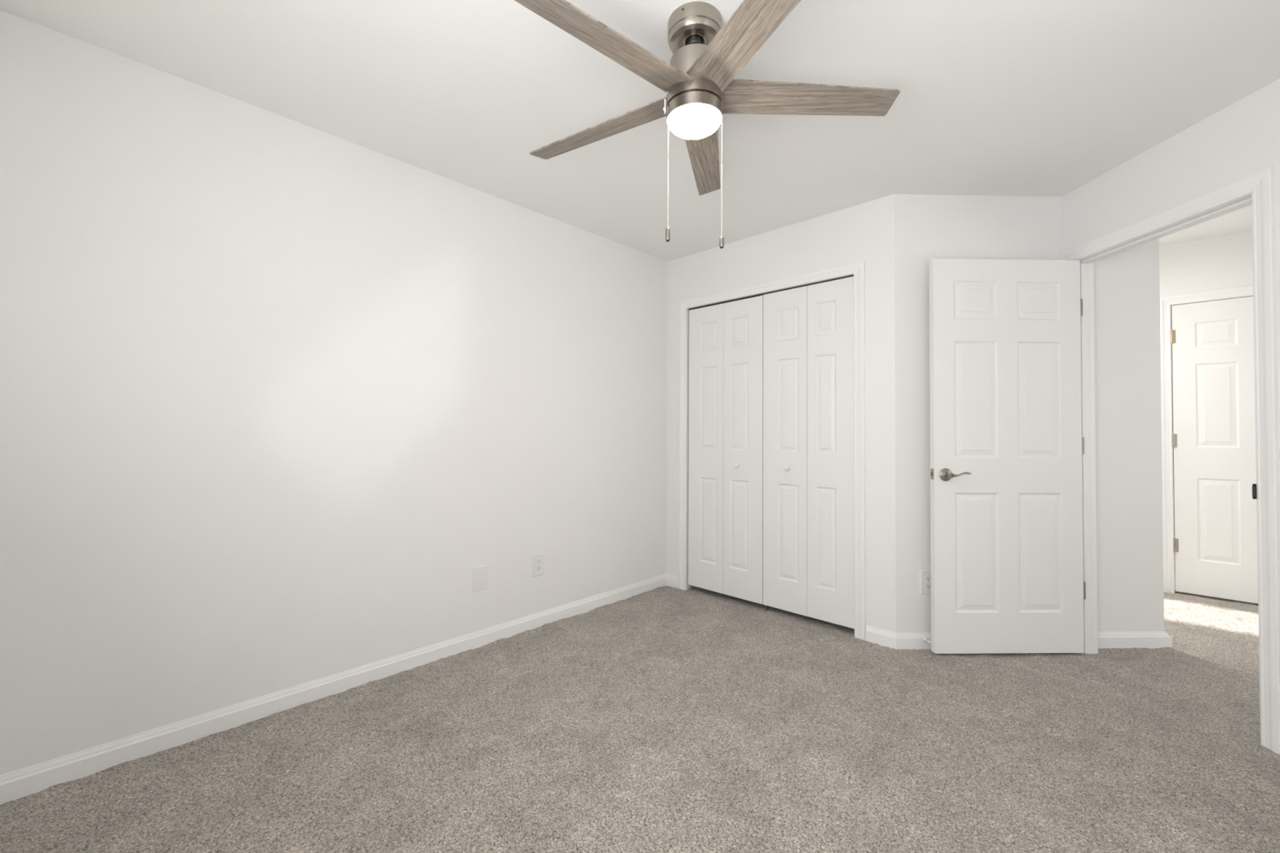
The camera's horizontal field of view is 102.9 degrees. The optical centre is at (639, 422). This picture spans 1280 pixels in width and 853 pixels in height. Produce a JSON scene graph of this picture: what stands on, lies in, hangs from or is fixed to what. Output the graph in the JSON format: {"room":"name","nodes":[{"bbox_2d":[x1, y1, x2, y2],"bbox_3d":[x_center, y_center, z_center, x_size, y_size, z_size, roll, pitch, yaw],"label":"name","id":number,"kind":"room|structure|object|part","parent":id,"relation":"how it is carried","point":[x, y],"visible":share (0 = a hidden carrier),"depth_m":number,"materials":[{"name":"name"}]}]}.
{"room":"empty bedroom","nodes":[
{"label":"empty bedroom","id":0,"kind":"room"},
{"bbox_2d":[0,9,667,775],"bbox_3d":[-0.660,-0.099,3.018,0.100,2.650,4.400,-1,-1,44],"label":"wall","id":1,"kind":"structure","parent":0,"point":[275,388],"depth_m":2.05,"materials":[{"name":"paint"}]},
{"bbox_2d":[0,573,678,804],"bbox_3d":[-0.895,1.155,2.592,0.126,0.096,3.300,-1,-1,44],"label":"baseboard","id":2,"kind":"structure","parent":1,"relation":"attached to","point":[16,784],"depth_m":2.04,"materials":[{"name":"paint"}]},
{"bbox_2d":[472,564,487,591],"bbox_3d":[-0.855,0.831,2.724,0.008,0.126,0.080,-1,-1,44],"label":"blank wall plate","id":3,"kind":"object","parent":1,"relation":"attached to","point":[479,573],"visible":1,"depth_m":2.72,"materials":[{"name":"plastic"}]},
{"bbox_2d":[532,552,543,577],"bbox_3d":[-0.598,0.835,2.993,0.009,0.126,0.080,-1,-1,44],"label":"wall outlet","id":4,"kind":"object","parent":1,"relation":"attached to","point":[537,559],"visible":1,"depth_m":2.99,"materials":[{"name":"plastic"}]},
{"bbox_2d":[536,565,541,570],"bbox_3d":[-0.596,0.855,2.990,0.002,0.027,0.034,-1,-1,44],"label":"socket","id":5,"kind":"object","parent":4,"relation":"attached to","point":[538,567],"depth_m":2.99,"materials":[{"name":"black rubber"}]},
{"bbox_2d":[536,558,541,564],"bbox_3d":[-0.595,0.814,2.991,0.002,0.027,0.034,-1,-1,44],"label":"socket","id":6,"kind":"object","parent":4,"relation":"attached to","point":[538,560],"depth_m":2.99,"materials":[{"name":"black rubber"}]},
{"bbox_2d":[0,583,1279,852],"bbox_3d":[1.928,1.207,2.825,9.200,0.019,8.800,0,-1,-1],"label":"floor","id":7,"kind":"structure","parent":0,"point":[664,719],"depth_m":1.81,"materials":[{"name":"carpet"}]},
{"bbox_2d":[0,0,1279,261],"bbox_3d":[0.471,-1.303,1.925,3.166,0.090,4.260,-1,-1,44],"label":"ceiling","id":8,"kind":"structure","parent":0,"point":[1037,98],"depth_m":1.89,"materials":[{"name":"paint"}]},
{"bbox_2d":[514,0,900,248],"bbox_3d":[0.209,-0.907,1.623,1.232,0.715,1.267,0,-1,-1],"label":"ceiling fan","id":9,"kind":"object","parent":8,"relation":"hanging from","point":[700,82],"visible":1,"depth_m":1.56,"materials":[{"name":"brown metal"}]},
{"bbox_3d":[-0.133,-1.027,1.802,0.589,0.006,0.148,-1,12,34],"label":"blade","id":10,"kind":"part","parent":9,"relation":"part of","materials":[{"name":"brown wood"}]},
{"bbox_3d":[-0.101,-1.030,1.376,0.589,0.006,0.148,-1,13,-39],"label":"blade","id":11,"kind":"part","parent":9,"relation":"part of","materials":[{"name":"wood"}]},
{"bbox_3d":[0.087,-0.593,1.601,0.015,0.042,0.015,0,-1,-1],"label":"pull knob","id":12,"kind":"part","parent":9,"relation":"part of","materials":[{"name":"silver metal"}]},
{"bbox_3d":[0.088,-0.794,1.605,0.004,0.364,0.004,0,-1,-1],"label":"pull chain","id":13,"kind":"part","parent":9,"relation":"part of","materials":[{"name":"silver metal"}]},
{"bbox_3d":[0.172,-0.942,1.610,0.168,0.035,0.168,0,-1,-1],"label":"lamp shade","id":14,"kind":"part","parent":9,"relation":"part of","materials":[{"name":"white glass"}]},
{"bbox_3d":[0.256,-1.028,1.962,0.148,0.006,0.589,-14,-4,15],"label":"blade","id":15,"kind":"part","parent":9,"relation":"part of","materials":[{"name":"brown wood"}]},
{"bbox_3d":[0.258,-0.779,1.609,0.004,0.390,0.004,0,-1,-1],"label":"pull chain","id":16,"kind":"part","parent":9,"relation":"part of","materials":[{"name":"silver metal"}]},
{"bbox_3d":[0.257,-0.569,1.605,0.015,0.034,0.015,0,-1,-1],"label":"pull knob","id":17,"kind":"part","parent":9,"relation":"part of","materials":[{"name":"silver metal"}]},
{"bbox_3d":[0.309,-1.042,1.278,0.148,0.006,0.589,15,-7,-19],"label":"blade","id":18,"kind":"part","parent":9,"relation":"part of","materials":[{"name":"brown wood"}]},
{"bbox_3d":[0.532,-1.040,1.630,0.589,0.006,0.148,-2,-14,-1],"label":"blade","id":19,"kind":"part","parent":9,"relation":"part of","materials":[{"name":"brown wood"}]},
{"bbox_2d":[666,194,896,632],"bbox_3d":[0.823,-0.086,3.331,1.612,2.650,0.100,-1,-1,44],"label":"wall","id":20,"kind":"structure","parent":0,"point":[864,232],"depth_m":2.85,"materials":[{"name":"paint"}]},
{"bbox_2d":[688,294,763,604],"bbox_3d":[0.573,0.183,3.503,0.604,2.057,0.063,-1,-1,44],"label":"door","id":21,"kind":"structure","parent":20,"relation":"in","point":[726,483],"depth_m":3.48,"materials":[{"name":"paint"}]},
{"bbox_3d":[0.646,0.284,3.409,0.035,0.035,0.031,-1,-1,44],"label":"knob","id":22,"kind":"part","parent":21,"relation":"part of","materials":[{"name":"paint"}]},
{"bbox_2d":[678,261,866,640],"bbox_3d":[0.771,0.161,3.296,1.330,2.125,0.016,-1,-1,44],"label":"trim","id":23,"kind":"structure","parent":20,"relation":"attached to","point":[857,268],"depth_m":2.88,"materials":[{"name":"paint"}]},
{"bbox_2d":[763,276,854,628],"bbox_3d":[1.005,0.176,3.091,0.580,2.060,0.063,-1,-1,44],"label":"door","id":24,"kind":"structure","parent":20,"relation":"in","point":[809,553],"depth_m":3.08,"materials":[{"name":"paint"}]},
{"bbox_3d":[0.909,0.281,3.158,0.035,0.035,0.031,-1,-1,44],"label":"knob","id":25,"kind":"part","parent":24,"relation":"part of","materials":[{"name":"paint"}]},
{"bbox_2d":[893,194,1164,632],"bbox_3d":[2.105,-0.088,2.801,1.470,2.650,0.090,0,-1,-1],"label":"wall","id":26,"kind":"structure","parent":0,"point":[1130,531],"depth_m":2.76,"materials":[{"name":"paint"}]},
{"bbox_2d":[865,625,931,649],"bbox_3d":[1.762,1.171,2.726,1.047,0.096,0.110,0,-1,5],"label":"baseboard","id":27,"kind":"structure","parent":26,"relation":"attached to","point":[909,641],"depth_m":2.71,"materials":[{"name":"paint"}]},
{"bbox_2d":[923,637,931,644],"bbox_3d":[1.516,1.150,2.682,0.020,0.020,0.050,0,-1,-1],"label":"door stop","id":28,"kind":"object","parent":27,"relation":"attached to","point":[924,638],"visible":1,"depth_m":2.69,"materials":[{"name":"plastic"}]},
{"bbox_2d":[920,570,930,594],"bbox_3d":[1.538,0.853,2.722,0.080,0.126,0.009,0,-1,-1],"label":"wall outlet","id":29,"kind":"object","parent":26,"relation":"attached to","point":[925,575],"visible":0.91,"depth_m":2.72,"materials":[{"name":"plastic"}]},
{"bbox_2d":[924,583,930,589],"bbox_3d":[1.538,0.874,2.718,0.034,0.027,0.002,0,-1,-1],"label":"socket","id":30,"kind":"object","parent":29,"relation":"attached to","point":[927,586],"depth_m":2.72,"materials":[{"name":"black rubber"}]},
{"bbox_2d":[924,576,930,581],"bbox_3d":[1.538,0.833,2.719,0.034,0.027,0.002,0,-1,-1],"label":"socket","id":31,"kind":"object","parent":29,"relation":"attached to","point":[926,578],"depth_m":2.72,"materials":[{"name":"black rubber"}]},
{"bbox_2d":[1061,78,1279,467],"bbox_3d":[2.364,-0.098,2.221,0.115,2.650,1.261,0,-1,-1],"label":"wall","id":32,"kind":"structure","parent":0,"point":[1240,140],"depth_m":2.14,"materials":[{"name":"paint"}]},
{"bbox_2d":[928,257,1085,653],"bbox_3d":[1.917,0.167,2.632,0.816,2.042,0.093,0,-1,-1],"label":"door","id":33,"kind":"structure","parent":32,"relation":"in","point":[1006,442],"depth_m":2.64,"materials":[{"name":"paint"}]},
{"bbox_3d":[1.519,0.267,2.650,0.002,0.057,0.024,0,-1,-1],"label":"latch plate","id":34,"kind":"part","parent":33,"relation":"part of","materials":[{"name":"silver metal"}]},
{"bbox_3d":[1.631,0.265,2.588,0.112,0.029,0.018,0,-1,-1],"label":"lever","id":35,"kind":"part","parent":33,"relation":"part of","materials":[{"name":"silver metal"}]},
{"bbox_2d":[1093,262,1097,644],"bbox_3d":[2.425,0.143,2.305,0.016,2.142,0.914,0,-1,-1],"label":"trim","id":36,"kind":"structure","parent":32,"relation":"attached to","point":[1093,262],"depth_m":2.70,"materials":[{"name":"paint"}]},
{"bbox_2d":[1076,193,1256,653],"bbox_3d":[2.353,0.168,2.303,0.130,2.082,0.804,0,-1,-1],"label":"trim","id":37,"kind":"structure","parent":32,"relation":"attached to","point":[1086,271],"depth_m":2.68,"materials":[{"name":"paint"}]},
{"bbox_3d":[2.319,0.258,1.907,0.046,0.057,0.010,0,-1,-1],"label":"strike plate","id":38,"kind":"part","parent":37,"relation":"part of","materials":[{"name":"grey metal"}]},
{"bbox_2d":[1058,166,1279,754],"bbox_3d":[2.296,0.143,2.302,0.016,2.141,0.917,0,-1,-1],"label":"trim","id":39,"kind":"structure","parent":32,"relation":"attached to","point":[1260,184],"depth_m":1.88,"materials":[{"name":"paint"}]},
{"bbox_2d":[1170,307,1175,583],"bbox_3d":[4.394,0.184,3.692,1.000,2.300,0.020,-1,-1,44],"label":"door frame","id":40,"kind":"structure","parent":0,"point":[1171,308],"depth_m":3.94,"materials":[{"name":"paint"}]},
{"bbox_2d":[1159,204,1252,246],"bbox_3d":[2.416,-1.351,3.433,7.000,0.070,2.857,-1,-1,44],"label":"ceiling","id":41,"kind":"structure","parent":0,"point":[1240,220],"depth_m":3.44,"materials":[{"name":"paint"}]},
{"bbox_2d":[1159,230,1253,297],"bbox_3d":[3.220,-0.054,4.404,6.600,2.650,0.100,-1,-1,44],"label":"wall","id":42,"kind":"structure","parent":0,"point":[1225,261],"depth_m":3.60,"materials":[{"name":"paint"}]},
{"bbox_2d":[1160,284,1253,593],"bbox_3d":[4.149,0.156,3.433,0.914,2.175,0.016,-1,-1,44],"label":"trim","id":43,"kind":"structure","parent":42,"relation":"attached to","point":[1166,302],"depth_m":3.71,"materials":[{"name":"paint"}]},
{"bbox_2d":[1170,296,1257,603],"bbox_3d":[4.151,0.179,3.454,0.784,2.072,0.046,-1,-1,44],"label":"door","id":44,"kind":"structure","parent":42,"relation":"in","point":[1215,541],"depth_m":3.56,"materials":[{"name":"paint"}]},
{"bbox_3d":[1.271,-0.067,4.213,2.923,2.650,2.923,0,-1,-1],"label":"wall","id":45,"kind":"structure","parent":0,"visible":0},
{"bbox_2d":[1097,631,1172,648],"bbox_3d":[1.240,1.192,4.067,4.179,0.096,0.327,-1,-1,44],"label":"baseboard","id":46,"kind":"structure","parent":45,"relation":"attached to","point":[1151,640],"depth_m":2.74,"materials":[{"name":"paint"}]}
]}

